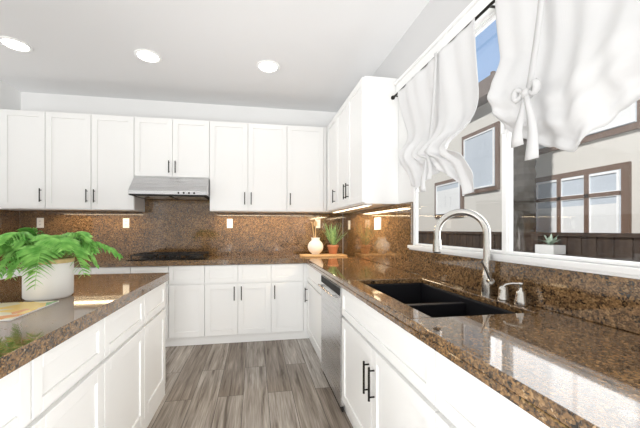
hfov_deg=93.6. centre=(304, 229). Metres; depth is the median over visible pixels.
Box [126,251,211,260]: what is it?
cooktop
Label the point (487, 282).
faucet
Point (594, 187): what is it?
house
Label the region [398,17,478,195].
curtain
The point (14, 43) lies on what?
recessed light
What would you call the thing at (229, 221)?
outlet
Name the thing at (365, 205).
light
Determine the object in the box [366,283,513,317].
sink basin
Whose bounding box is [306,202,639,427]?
countertop
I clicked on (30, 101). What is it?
wall
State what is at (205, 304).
base cabinet
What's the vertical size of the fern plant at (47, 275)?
0.342 m
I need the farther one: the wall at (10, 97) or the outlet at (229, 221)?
the outlet at (229, 221)
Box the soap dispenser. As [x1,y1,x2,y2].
[503,282,527,305]
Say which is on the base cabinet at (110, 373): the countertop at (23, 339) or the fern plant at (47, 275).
the countertop at (23, 339)
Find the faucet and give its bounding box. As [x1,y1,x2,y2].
[433,209,494,295]
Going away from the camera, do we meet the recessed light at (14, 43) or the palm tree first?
the recessed light at (14, 43)
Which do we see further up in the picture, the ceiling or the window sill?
the ceiling
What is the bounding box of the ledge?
[492,249,639,261]
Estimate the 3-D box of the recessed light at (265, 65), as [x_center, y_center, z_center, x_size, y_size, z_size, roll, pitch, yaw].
[-0.356,-1.594,2.948,0.224,0.010,0.224,0,0,-9]
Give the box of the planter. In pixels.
[535,234,565,254]
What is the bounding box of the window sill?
[407,245,639,278]
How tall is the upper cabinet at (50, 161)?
1.067 m
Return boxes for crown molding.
[394,0,494,97]
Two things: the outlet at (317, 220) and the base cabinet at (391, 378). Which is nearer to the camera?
the base cabinet at (391, 378)
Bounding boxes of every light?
[0,36,32,52]
[134,49,160,62]
[257,60,278,72]
[332,204,371,212]
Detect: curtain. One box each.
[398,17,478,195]
[487,0,639,160]
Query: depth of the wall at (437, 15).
2.33 m
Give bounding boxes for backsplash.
[0,199,357,268]
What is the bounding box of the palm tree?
[513,138,536,231]
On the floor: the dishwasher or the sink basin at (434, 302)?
the dishwasher
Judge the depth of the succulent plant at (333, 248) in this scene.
3.75 m
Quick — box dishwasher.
[317,275,343,411]
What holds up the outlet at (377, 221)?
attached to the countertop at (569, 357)
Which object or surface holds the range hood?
attached to the upper cabinet at (50, 161)
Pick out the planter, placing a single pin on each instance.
(549, 248)
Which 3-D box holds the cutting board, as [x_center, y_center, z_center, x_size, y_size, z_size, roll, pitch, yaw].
[0.232,0.320,3.697,0.560,0.018,0.260,0,0,-9]
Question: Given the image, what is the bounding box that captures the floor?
[147,338,352,427]
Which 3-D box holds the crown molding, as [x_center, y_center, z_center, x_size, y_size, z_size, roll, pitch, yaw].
[0.953,-1.177,1.507,0.044,0.125,2.103,0,0,-9]
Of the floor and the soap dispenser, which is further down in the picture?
the floor
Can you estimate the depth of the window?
1.46 m
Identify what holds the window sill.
attached to the wall at (437, 15)
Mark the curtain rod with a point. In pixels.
(490, 5)
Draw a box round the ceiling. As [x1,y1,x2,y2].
[0,0,429,111]
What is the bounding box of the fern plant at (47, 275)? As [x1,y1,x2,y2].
[0,227,122,300]
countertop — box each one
[0,273,168,378]
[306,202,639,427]
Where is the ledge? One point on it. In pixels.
(492, 249)
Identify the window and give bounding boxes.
[413,11,639,266]
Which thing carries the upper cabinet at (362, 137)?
attached to the wall at (437, 15)
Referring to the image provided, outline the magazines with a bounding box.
[0,301,58,320]
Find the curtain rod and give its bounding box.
[391,0,494,99]
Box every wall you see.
[0,80,20,210]
[21,92,336,213]
[373,0,472,203]
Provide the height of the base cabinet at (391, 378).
0.864 m
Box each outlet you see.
[37,218,43,227]
[123,218,128,227]
[227,219,232,227]
[315,219,319,227]
[374,217,380,229]
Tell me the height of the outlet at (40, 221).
0.116 m
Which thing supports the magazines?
on the countertop at (23, 339)
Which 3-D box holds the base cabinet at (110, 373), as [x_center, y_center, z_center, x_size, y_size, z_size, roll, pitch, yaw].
[-1.234,0.817,0.502,0.950,0.864,3.427,0,0,-9]
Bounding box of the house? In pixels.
[418,71,639,232]
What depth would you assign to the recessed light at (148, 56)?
2.76 m
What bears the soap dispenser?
on the countertop at (569, 357)
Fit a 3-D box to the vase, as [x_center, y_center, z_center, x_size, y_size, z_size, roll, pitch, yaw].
[0.141,0.102,3.754,0.195,0.417,0.195,0,0,-9]
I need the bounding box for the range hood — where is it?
[128,177,209,199]
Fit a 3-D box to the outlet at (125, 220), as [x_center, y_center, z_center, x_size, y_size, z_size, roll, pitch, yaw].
[-2.169,-0.075,3.652,0.070,0.116,0.007,0,0,-9]
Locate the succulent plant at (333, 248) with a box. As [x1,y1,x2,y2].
[322,222,346,253]
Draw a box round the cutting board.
[299,253,346,256]
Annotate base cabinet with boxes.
[0,263,308,346]
[0,283,164,427]
[305,265,549,427]
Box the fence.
[418,231,639,259]
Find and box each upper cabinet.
[0,109,349,213]
[327,76,397,211]
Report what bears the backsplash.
on the base cabinet at (205, 304)
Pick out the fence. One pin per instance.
(608, 245)
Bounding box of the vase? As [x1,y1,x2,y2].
[308,221,322,253]

